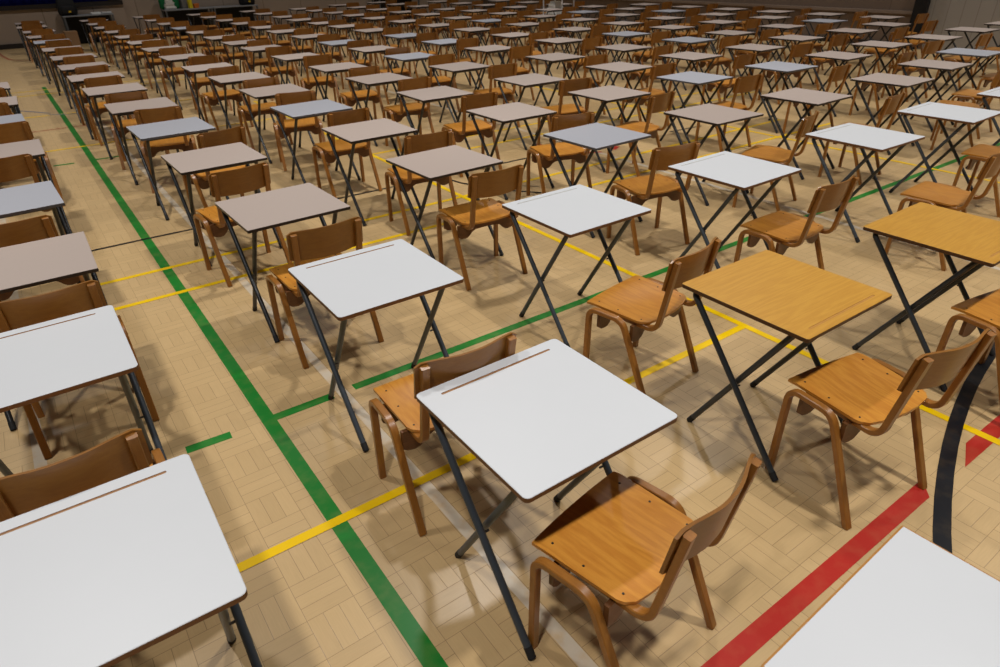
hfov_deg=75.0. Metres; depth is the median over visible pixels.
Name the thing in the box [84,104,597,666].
floor line
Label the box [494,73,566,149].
desk
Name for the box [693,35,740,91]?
wooden chair
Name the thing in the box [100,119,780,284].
floor line
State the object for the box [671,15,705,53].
wooden chair
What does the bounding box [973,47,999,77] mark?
wooden chair
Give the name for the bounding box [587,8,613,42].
wooden chair
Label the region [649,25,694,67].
desk
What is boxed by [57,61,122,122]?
desk
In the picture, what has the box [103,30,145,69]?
desk
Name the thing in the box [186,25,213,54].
wooden chair
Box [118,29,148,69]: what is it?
wooden chair
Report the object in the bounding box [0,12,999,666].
floor
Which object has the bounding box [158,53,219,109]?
desk
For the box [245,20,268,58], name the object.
wooden chair
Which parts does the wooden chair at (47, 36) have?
backrest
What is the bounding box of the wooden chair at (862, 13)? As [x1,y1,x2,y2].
[827,11,867,50]
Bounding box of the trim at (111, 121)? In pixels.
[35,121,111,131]
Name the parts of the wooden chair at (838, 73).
frame, frame, backrest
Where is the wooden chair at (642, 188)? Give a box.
[606,141,699,254]
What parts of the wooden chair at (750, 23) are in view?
backrest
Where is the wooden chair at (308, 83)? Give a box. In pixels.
[300,54,338,101]
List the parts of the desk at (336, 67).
leg, leg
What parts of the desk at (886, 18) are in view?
leg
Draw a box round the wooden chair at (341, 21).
[326,19,352,57]
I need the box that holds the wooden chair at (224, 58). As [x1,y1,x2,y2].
[218,34,252,71]
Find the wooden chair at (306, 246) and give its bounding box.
[266,216,383,368]
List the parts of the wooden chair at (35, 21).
backrest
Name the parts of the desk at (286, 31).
leg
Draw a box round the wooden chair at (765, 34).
[733,29,779,78]
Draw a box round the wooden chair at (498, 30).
[480,27,509,69]
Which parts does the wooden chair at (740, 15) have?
frame, seat, backrest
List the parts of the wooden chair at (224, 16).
backrest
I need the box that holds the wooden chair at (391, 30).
[374,27,406,68]
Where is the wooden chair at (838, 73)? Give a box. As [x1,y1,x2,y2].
[782,63,851,133]
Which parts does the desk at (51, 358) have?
leg, leg, leg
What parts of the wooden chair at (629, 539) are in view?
frame, seat, frame, backrest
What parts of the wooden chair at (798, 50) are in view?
frame, frame, backrest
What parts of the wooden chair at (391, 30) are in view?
frame, backrest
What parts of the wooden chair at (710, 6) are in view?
backrest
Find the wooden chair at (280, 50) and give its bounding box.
[262,46,299,100]
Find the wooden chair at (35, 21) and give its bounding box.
[21,20,39,54]
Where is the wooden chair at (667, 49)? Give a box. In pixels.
[625,44,672,105]
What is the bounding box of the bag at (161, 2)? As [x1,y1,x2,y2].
[158,0,179,9]
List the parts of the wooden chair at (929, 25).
frame, seat, backrest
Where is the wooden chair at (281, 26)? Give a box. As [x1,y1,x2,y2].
[271,24,297,65]
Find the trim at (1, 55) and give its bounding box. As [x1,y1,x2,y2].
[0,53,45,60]
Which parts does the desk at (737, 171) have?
leg, leg, leg, leg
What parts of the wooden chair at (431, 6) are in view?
backrest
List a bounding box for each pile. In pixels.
[164,0,176,9]
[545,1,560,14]
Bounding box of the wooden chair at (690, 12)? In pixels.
[669,8,699,44]
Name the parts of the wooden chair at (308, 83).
frame, seat, backrest, frame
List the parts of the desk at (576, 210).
leg, leg, leg, leg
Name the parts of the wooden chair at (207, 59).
frame, seat, backrest, frame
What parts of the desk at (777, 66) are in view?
leg, leg, leg, leg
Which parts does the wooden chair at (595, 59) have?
backrest, frame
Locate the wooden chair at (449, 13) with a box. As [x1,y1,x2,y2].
[432,11,454,45]
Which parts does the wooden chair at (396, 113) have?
frame, seat, backrest, frame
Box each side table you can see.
[61,13,114,42]
[161,7,215,36]
[208,4,259,29]
[372,0,420,21]
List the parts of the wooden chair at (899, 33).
frame, seat, frame, backrest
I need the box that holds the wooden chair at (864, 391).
[765,328,996,529]
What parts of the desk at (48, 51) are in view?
leg, leg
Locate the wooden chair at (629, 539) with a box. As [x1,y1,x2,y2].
[528,453,761,666]
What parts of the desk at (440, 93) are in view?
leg, leg, leg, leg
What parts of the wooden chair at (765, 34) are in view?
frame, seat, backrest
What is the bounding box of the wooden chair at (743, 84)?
[694,74,762,151]
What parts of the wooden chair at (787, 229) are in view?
frame, seat, frame, backrest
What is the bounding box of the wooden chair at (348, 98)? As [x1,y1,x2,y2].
[338,65,383,119]
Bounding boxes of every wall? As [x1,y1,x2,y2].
[0,5,129,44]
[122,0,480,33]
[481,0,999,50]
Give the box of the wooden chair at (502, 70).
[472,63,519,126]
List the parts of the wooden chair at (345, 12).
backrest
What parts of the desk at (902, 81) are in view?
leg, leg, leg, leg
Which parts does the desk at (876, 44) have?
leg, leg, leg, leg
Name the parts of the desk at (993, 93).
leg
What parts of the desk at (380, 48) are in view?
leg, leg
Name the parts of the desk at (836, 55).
leg, leg, leg, leg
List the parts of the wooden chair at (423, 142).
frame, seat, backrest, frame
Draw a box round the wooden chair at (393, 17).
[379,15,404,46]
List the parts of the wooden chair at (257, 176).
frame, seat, backrest, frame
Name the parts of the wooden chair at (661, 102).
frame, seat, frame, backrest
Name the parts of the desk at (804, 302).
leg, leg, leg, leg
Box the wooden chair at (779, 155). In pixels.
[732,110,818,210]
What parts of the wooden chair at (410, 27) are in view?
backrest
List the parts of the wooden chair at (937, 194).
frame, seat, frame, backrest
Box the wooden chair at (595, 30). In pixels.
[577,25,609,72]
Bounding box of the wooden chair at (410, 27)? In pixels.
[406,9,427,41]
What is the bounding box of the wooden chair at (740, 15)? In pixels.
[716,10,750,50]
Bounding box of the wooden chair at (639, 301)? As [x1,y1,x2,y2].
[583,237,721,394]
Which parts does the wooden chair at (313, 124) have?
frame, seat, backrest, frame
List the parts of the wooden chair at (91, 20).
frame, backrest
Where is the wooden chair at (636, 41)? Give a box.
[626,20,660,63]
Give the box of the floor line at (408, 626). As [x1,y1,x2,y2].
[42,87,447,666]
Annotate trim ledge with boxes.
[629,0,911,13]
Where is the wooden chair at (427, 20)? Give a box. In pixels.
[407,18,433,51]
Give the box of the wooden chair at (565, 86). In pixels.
[537,77,592,149]
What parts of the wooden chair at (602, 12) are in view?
backrest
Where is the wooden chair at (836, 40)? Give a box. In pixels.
[796,33,849,89]
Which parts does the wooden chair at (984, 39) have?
frame, seat, frame, backrest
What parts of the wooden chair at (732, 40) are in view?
frame, seat, frame, backrest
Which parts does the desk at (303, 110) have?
leg, leg, leg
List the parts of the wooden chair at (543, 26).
frame, backrest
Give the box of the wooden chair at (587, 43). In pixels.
[563,37,602,86]
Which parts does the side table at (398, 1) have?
modesty panel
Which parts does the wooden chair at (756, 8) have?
backrest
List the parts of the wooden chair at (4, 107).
backrest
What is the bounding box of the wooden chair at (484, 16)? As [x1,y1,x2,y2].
[461,14,486,53]
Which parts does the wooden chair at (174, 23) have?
backrest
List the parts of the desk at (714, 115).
leg, leg, leg, leg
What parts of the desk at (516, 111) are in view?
leg, leg, leg, leg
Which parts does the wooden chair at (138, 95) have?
frame, backrest, seat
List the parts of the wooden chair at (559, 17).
backrest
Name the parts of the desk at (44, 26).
leg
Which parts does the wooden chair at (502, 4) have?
backrest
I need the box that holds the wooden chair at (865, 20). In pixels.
[831,17,871,63]
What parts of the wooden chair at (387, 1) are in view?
backrest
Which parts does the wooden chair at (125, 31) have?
frame, backrest, seat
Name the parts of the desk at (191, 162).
leg, leg, leg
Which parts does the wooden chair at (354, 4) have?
backrest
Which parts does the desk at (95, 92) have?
leg, leg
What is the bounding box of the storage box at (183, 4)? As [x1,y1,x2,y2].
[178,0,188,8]
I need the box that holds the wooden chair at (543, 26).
[526,21,555,63]
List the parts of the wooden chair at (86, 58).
backrest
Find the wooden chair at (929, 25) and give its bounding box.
[888,20,938,67]
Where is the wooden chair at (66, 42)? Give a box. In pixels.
[45,39,71,83]
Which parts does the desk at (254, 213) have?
leg, leg, leg, leg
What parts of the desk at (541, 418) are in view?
leg, leg, leg, leg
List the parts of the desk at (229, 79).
leg, leg, leg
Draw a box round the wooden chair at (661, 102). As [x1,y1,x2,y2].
[606,90,675,176]
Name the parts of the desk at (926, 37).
leg, leg, leg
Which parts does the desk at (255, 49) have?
leg, leg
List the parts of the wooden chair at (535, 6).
backrest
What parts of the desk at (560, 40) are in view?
leg, leg, leg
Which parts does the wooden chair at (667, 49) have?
frame, seat, frame, backrest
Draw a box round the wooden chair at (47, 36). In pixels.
[41,33,65,77]
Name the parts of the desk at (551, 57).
leg, leg, leg, leg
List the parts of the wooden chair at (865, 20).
backrest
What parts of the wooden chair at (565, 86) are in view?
frame, seat, backrest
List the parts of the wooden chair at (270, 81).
frame, seat, backrest, frame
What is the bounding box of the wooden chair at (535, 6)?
[518,4,538,32]
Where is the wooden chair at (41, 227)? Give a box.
[0,215,84,301]
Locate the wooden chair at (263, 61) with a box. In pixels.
[242,39,280,84]
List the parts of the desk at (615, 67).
leg, leg, leg, leg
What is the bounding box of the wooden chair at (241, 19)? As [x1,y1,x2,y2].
[230,17,252,52]
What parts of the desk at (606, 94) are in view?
leg, leg, leg, leg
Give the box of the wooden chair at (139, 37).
[129,34,163,79]
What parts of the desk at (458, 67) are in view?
leg, leg, leg, leg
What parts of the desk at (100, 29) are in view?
leg, leg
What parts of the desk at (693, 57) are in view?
leg, leg, leg, leg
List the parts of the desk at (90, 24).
leg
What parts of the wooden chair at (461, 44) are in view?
frame, seat, backrest, frame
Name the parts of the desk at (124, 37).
leg, leg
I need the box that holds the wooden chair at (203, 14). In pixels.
[200,12,222,41]
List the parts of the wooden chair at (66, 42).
backrest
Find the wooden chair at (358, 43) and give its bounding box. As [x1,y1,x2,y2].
[340,39,376,91]
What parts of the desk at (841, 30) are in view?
leg, leg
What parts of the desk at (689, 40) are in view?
leg, leg, leg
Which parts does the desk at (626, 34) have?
leg, leg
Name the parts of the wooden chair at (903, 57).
frame, frame, backrest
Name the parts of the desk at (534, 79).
leg, leg, leg, leg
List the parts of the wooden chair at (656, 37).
frame, seat, backrest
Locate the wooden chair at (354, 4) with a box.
[343,2,361,30]
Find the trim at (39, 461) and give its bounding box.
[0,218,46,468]
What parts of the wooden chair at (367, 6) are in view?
backrest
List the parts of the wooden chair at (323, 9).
backrest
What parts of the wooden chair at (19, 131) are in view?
backrest, frame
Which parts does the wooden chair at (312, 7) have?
backrest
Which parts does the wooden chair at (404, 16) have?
backrest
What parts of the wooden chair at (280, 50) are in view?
seat, backrest, frame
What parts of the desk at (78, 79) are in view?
leg, leg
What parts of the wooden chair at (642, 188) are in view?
frame, seat, frame, backrest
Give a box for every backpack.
[55,0,77,15]
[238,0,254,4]
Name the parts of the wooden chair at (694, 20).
frame, seat, backrest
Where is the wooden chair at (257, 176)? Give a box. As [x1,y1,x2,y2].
[193,162,291,286]
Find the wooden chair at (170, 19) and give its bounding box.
[156,17,182,46]
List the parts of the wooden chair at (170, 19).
backrest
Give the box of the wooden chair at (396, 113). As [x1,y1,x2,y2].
[382,76,434,152]
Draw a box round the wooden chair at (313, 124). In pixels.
[273,90,330,170]
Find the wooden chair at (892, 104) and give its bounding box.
[818,91,905,184]
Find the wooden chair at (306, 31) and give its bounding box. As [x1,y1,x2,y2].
[288,28,314,73]
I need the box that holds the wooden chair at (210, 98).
[200,65,253,130]
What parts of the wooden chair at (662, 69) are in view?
frame, seat, frame, backrest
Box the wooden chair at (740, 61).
[700,53,756,104]
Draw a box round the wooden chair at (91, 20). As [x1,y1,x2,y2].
[88,18,116,52]
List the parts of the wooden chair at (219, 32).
seat, backrest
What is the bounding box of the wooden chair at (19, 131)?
[0,121,63,200]
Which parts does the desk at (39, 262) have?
leg, leg, leg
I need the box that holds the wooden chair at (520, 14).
[509,10,531,44]
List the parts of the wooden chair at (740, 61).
frame, seat, frame, backrest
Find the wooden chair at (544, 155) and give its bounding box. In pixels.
[526,112,594,195]
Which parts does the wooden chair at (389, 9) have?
backrest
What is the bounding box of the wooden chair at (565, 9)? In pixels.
[557,6,575,37]
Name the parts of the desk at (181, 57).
leg, leg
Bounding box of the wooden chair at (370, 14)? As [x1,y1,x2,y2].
[359,12,383,44]
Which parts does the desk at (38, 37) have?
leg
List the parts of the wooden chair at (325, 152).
frame, seat, backrest, frame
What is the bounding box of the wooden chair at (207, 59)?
[188,55,232,111]
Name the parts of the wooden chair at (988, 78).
seat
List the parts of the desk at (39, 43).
leg, leg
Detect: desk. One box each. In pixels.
[0,82,17,113]
[0,96,20,113]
[0,114,43,181]
[0,139,71,233]
[0,181,80,283]
[0,231,133,430]
[0,305,166,475]
[0,454,261,666]
[14,21,43,54]
[16,25,46,60]
[22,29,55,67]
[26,35,43,75]
[33,39,71,83]
[41,45,83,95]
[50,53,103,108]
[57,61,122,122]
[67,71,132,139]
[79,19,108,51]
[82,82,147,159]
[86,23,121,56]
[94,26,129,62]
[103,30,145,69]
[104,97,183,184]
[114,34,159,76]
[126,39,176,85]
[126,117,228,220]
[132,16,164,38]
[140,45,194,96]
[144,19,174,44]
[156,22,193,51]
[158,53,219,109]
[161,142,281,265]
[171,27,204,64]
[181,62,246,120]
[185,30,223,62]
[186,13,213,40]
[199,16,229,46]
[202,35,240,72]
[208,72,275,129]
[214,19,245,46]
[215,183,350,342]
[221,39,266,86]
[229,22,260,50]
[239,10,267,34]
[239,44,290,83]
[239,83,316,163]
[249,25,281,58]
[254,12,285,40]
[266,29,303,65]
[270,99,360,183]
[271,52,327,100]
[273,15,305,44]
[285,18,322,51]
[288,8,315,28]
[288,239,463,451]
[290,33,336,75]
[304,9,334,33]
[307,21,345,56]
[308,62,372,121]
[318,39,358,89]
[321,118,420,225]
[323,11,354,39]
[327,24,367,61]
[328,4,352,22]
[340,14,371,39]
[345,6,375,34]
[345,72,414,145]
[348,45,394,90]
[352,28,395,67]
[360,16,394,43]
[366,1,392,25]
[366,8,392,34]
[383,33,428,73]
[383,52,441,106]
[386,3,409,26]
[386,145,503,259]
[388,10,414,41]
[388,19,424,50]
[396,86,473,149]
[407,5,430,32]
[413,13,444,46]
[416,339,676,659]
[418,23,456,61]
[421,38,470,85]
[426,0,450,22]
[428,61,492,122]
[433,8,463,38]
[442,16,472,50]
[449,2,474,24]
[452,27,493,64]
[460,9,488,37]
[464,45,517,95]
[466,102,556,199]
[470,19,507,57]
[472,4,494,32]
[488,0,509,17]
[488,12,519,44]
[490,32,533,72]
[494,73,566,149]
[501,6,526,17]
[502,184,650,347]
[505,22,539,49]
[515,1,539,22]
[523,14,557,50]
[525,52,585,105]
[534,8,564,36]
[535,37,582,88]
[543,123,650,237]
[545,3,571,20]
[552,27,590,70]
[561,17,597,54]
[566,10,599,43]
[568,85,650,172]
[577,5,606,35]
[585,62,651,125]
[595,44,651,87]
[601,21,643,61]
[602,31,650,79]
[604,13,639,43]
[614,7,644,39]
[629,3,660,27]
[645,16,685,51]
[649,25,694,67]
[651,9,685,42]
[656,71,732,142]
[659,51,722,107]
[661,36,715,90]
[664,103,763,205]
[668,151,801,268]
[670,5,704,36]
[682,250,891,481]
[698,13,736,49]
[698,20,741,54]
[705,30,755,75]
[711,7,747,38]
[725,43,784,101]
[745,61,817,132]
[749,15,790,53]
[755,10,794,44]
[758,24,805,62]
[760,88,851,179]
[761,526,999,666]
[767,34,823,87]
[800,19,847,59]
[803,51,872,116]
[804,12,845,51]
[805,123,924,242]
[823,28,878,78]
[847,40,911,99]
[847,73,934,154]
[852,202,999,391]
[858,22,910,67]
[859,15,904,51]
[889,102,999,192]
[892,59,972,131]
[903,34,962,89]
[935,48,999,107]
[939,27,999,77]
[965,87,999,168]
[978,21,999,66]
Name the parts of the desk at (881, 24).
leg, leg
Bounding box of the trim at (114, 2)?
[0,0,122,10]
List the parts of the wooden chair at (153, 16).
backrest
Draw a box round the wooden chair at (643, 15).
[625,12,655,49]
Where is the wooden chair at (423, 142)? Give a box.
[385,130,457,235]
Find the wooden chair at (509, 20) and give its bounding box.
[492,17,517,55]
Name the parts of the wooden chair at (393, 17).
backrest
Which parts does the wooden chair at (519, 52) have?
backrest, seat, frame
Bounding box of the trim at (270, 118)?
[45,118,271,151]
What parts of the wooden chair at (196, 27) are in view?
seat, backrest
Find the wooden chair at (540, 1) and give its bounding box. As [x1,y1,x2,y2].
[532,0,550,26]
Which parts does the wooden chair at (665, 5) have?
backrest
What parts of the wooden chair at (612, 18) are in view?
backrest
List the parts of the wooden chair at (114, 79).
frame, seat, backrest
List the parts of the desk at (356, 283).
leg, leg, leg, leg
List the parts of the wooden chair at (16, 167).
backrest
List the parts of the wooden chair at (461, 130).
frame, seat, backrest, frame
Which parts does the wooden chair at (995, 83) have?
frame, frame, seat, backrest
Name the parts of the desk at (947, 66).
leg, leg, leg, leg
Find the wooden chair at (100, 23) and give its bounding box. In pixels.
[97,21,127,55]
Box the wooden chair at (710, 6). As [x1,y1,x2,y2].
[698,3,717,37]
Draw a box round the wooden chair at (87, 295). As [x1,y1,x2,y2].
[0,280,159,458]
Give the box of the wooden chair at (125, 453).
[0,428,165,521]
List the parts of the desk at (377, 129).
leg, leg, leg, leg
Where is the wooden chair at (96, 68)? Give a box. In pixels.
[72,64,126,124]
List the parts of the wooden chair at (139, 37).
backrest, seat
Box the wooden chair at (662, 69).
[620,62,676,127]
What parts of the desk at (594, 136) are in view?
leg, leg, leg, leg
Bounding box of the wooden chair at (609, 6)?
[593,3,617,30]
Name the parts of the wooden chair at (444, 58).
backrest, seat, frame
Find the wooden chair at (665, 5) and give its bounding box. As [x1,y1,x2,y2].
[655,1,671,31]
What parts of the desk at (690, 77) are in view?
leg, leg, leg, leg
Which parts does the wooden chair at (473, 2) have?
backrest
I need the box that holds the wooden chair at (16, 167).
[0,154,65,234]
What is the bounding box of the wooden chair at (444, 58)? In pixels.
[417,53,459,115]
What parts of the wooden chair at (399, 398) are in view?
frame, seat, backrest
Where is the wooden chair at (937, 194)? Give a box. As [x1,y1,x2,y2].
[885,153,999,270]
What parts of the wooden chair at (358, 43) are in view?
frame, seat, backrest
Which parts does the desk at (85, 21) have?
leg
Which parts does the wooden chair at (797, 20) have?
frame, backrest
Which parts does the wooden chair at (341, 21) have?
backrest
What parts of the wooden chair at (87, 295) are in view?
frame, backrest, frame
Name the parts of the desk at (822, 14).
leg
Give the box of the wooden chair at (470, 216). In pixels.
[436,164,527,290]
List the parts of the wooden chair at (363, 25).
backrest, frame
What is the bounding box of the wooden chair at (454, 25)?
[440,22,468,57]
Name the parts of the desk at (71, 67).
leg, leg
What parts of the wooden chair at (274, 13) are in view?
backrest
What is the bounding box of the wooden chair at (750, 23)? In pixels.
[723,18,760,56]
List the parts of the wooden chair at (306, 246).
frame, seat, backrest, frame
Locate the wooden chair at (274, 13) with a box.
[271,11,292,40]
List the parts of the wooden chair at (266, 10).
backrest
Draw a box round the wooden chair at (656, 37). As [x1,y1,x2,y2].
[630,31,670,82]
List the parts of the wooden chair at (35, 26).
frame, backrest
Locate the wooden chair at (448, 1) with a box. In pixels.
[440,0,457,22]
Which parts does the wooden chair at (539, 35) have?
backrest, seat, frame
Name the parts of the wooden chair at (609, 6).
backrest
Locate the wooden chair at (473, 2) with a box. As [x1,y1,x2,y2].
[463,1,482,27]
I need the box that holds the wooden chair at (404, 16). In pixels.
[401,1,417,30]
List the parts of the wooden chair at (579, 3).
backrest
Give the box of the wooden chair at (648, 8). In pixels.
[632,5,658,37]
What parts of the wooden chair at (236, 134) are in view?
frame, seat, backrest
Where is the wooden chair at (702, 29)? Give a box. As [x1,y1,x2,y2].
[676,23,715,70]
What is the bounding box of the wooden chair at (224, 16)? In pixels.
[214,14,234,45]
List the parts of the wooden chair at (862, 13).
backrest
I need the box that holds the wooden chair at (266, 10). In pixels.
[254,8,275,37]
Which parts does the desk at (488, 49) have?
leg, leg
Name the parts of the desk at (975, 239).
leg, leg, leg, leg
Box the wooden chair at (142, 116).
[133,106,196,193]
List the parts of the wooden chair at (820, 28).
seat, backrest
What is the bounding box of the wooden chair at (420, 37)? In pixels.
[410,32,441,77]
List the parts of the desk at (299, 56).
leg, leg, leg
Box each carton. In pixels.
[187,0,192,7]
[192,3,198,7]
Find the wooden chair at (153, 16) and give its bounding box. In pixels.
[143,14,168,45]
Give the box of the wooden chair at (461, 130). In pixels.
[441,92,501,176]
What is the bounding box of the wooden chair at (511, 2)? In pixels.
[501,0,519,26]
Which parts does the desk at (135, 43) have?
leg, leg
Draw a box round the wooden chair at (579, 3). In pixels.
[562,1,584,33]
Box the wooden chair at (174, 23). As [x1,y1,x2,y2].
[170,21,197,52]
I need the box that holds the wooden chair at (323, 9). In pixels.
[318,7,338,31]
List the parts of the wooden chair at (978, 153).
seat, frame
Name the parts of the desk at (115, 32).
leg, leg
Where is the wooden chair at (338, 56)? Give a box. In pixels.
[315,34,346,77]
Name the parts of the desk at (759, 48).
leg, leg, leg, leg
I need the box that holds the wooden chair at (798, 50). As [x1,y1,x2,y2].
[758,43,814,104]
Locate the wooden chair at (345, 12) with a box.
[339,9,361,39]
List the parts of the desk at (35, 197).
leg, leg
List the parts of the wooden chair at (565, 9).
backrest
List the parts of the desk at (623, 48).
leg, leg, leg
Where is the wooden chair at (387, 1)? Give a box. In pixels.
[380,0,399,27]
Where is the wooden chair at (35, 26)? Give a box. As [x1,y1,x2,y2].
[21,24,42,62]
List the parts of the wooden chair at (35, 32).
backrest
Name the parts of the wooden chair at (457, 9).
backrest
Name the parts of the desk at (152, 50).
leg, leg, leg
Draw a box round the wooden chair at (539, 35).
[515,32,548,75]
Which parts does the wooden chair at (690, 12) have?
seat, backrest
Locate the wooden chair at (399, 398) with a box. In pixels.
[369,332,516,536]
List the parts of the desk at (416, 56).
leg, leg, leg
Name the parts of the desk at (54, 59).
leg, leg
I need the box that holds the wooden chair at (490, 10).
[478,8,500,39]
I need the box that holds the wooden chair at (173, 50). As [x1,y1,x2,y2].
[158,47,199,99]
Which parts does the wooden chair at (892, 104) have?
frame, frame, backrest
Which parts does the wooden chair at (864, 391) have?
frame, seat, frame, backrest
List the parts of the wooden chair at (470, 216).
frame, seat, backrest, frame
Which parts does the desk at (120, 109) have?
leg, leg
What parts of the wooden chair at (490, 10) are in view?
backrest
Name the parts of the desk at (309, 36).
leg, leg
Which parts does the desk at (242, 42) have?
leg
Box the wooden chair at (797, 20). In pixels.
[768,15,807,58]
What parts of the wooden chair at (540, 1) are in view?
backrest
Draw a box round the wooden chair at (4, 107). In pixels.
[0,102,41,178]
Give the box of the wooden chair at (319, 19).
[305,17,331,52]
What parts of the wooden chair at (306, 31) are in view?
seat, backrest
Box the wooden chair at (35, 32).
[30,29,53,69]
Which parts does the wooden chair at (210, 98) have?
frame, seat, backrest, frame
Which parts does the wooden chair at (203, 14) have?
backrest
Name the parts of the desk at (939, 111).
leg, leg, leg, leg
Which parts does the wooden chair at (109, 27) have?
frame, backrest, seat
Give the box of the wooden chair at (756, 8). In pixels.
[734,6,764,43]
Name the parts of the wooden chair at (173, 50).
frame, seat, backrest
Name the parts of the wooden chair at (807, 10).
backrest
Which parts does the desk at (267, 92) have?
leg, leg, leg, leg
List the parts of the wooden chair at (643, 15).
backrest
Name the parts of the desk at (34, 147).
leg, leg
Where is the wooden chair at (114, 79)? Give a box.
[84,75,134,145]
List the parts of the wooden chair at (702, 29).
frame, seat, backrest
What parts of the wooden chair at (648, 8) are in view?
backrest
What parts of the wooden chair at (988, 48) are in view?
frame, seat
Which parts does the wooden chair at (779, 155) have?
frame, seat, frame, backrest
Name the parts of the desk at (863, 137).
leg, leg, leg, leg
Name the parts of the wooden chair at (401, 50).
frame, seat, backrest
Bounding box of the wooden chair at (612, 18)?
[585,16,614,56]
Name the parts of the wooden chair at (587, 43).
frame, backrest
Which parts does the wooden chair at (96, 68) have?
frame, backrest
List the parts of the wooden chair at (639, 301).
frame, seat, frame, backrest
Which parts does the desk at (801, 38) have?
leg, leg, leg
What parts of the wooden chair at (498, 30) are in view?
frame, backrest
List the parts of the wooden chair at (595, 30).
backrest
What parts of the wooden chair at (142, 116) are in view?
frame, backrest, seat, frame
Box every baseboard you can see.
[0,40,115,49]
[154,12,471,37]
[484,9,886,42]
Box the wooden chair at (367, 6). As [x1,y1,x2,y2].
[361,4,381,35]
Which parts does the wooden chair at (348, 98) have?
frame, seat, backrest, frame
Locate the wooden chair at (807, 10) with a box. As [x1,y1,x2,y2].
[776,8,811,45]
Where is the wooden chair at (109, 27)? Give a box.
[104,25,136,64]
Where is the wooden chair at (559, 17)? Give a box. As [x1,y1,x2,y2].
[544,13,571,51]
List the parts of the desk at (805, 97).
leg, leg, leg, leg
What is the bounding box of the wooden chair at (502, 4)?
[486,2,506,32]
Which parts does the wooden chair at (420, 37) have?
frame, seat, backrest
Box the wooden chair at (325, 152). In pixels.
[312,107,382,197]
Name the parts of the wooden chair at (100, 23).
backrest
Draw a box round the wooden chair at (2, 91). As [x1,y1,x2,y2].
[0,87,13,114]
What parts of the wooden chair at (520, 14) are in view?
backrest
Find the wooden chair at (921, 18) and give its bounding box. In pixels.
[884,13,929,56]
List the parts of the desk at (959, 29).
leg, leg, leg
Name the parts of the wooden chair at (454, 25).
backrest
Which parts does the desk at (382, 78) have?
leg, leg, leg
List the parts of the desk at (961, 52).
leg, leg, leg, leg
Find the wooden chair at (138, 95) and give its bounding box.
[104,91,169,169]
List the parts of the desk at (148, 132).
leg, leg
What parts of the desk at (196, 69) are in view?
leg, leg, leg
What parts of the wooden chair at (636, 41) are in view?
frame, seat, backrest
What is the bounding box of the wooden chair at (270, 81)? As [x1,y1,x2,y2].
[237,77,292,149]
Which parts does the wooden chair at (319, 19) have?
backrest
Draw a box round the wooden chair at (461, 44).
[445,37,481,88]
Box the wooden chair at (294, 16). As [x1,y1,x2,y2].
[287,13,307,45]
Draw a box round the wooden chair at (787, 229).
[733,175,858,269]
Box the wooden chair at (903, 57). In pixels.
[849,51,915,119]
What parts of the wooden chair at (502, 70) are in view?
seat, backrest, frame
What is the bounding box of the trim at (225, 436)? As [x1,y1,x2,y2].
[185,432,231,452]
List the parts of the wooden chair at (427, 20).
frame, backrest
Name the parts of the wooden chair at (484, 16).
backrest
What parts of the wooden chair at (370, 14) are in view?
backrest, frame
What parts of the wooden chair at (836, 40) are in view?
frame, seat, frame, backrest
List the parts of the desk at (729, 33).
leg, leg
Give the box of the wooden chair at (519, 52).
[494,45,534,102]
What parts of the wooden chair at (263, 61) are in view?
frame, seat, backrest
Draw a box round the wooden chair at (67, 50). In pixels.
[54,46,83,97]
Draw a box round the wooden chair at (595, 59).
[562,54,607,114]
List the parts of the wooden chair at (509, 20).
frame, backrest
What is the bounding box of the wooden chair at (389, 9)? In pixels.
[382,6,403,38]
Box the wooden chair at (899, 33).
[857,26,909,76]
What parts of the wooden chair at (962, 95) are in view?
frame, seat, frame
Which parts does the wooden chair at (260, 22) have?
seat, backrest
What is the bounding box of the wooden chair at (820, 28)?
[788,23,832,71]
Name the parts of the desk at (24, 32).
leg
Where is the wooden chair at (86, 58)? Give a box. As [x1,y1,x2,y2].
[63,55,94,107]
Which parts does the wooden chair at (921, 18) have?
frame, backrest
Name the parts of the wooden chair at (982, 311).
seat, frame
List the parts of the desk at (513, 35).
leg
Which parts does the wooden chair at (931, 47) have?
frame, frame, backrest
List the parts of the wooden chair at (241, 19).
backrest, seat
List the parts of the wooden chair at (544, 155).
frame, seat, backrest, frame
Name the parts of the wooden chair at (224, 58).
seat, backrest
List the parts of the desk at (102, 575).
leg, leg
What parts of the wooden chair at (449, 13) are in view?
backrest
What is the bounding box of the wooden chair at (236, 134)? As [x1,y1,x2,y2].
[182,126,254,213]
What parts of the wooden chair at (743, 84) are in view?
frame, seat, frame, backrest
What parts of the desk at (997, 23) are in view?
leg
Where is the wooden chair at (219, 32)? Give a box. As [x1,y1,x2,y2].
[201,29,232,64]
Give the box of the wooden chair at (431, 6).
[421,3,443,33]
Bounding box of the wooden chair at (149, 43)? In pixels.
[142,39,180,88]
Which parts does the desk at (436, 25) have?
leg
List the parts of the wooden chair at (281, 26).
backrest, seat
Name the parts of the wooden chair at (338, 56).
seat, backrest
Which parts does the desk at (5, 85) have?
leg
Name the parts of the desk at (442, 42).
leg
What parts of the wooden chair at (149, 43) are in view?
frame, backrest, seat, frame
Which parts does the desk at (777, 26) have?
leg, leg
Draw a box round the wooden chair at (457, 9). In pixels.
[447,6,467,38]
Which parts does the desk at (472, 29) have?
leg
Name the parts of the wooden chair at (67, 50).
backrest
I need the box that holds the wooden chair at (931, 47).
[880,40,944,101]
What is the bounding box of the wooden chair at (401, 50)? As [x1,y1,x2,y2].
[376,47,416,104]
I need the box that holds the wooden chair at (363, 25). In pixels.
[351,23,378,63]
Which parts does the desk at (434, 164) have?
leg, leg, leg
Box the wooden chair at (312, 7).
[300,6,321,31]
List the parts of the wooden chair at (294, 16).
backrest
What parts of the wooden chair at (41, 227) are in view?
backrest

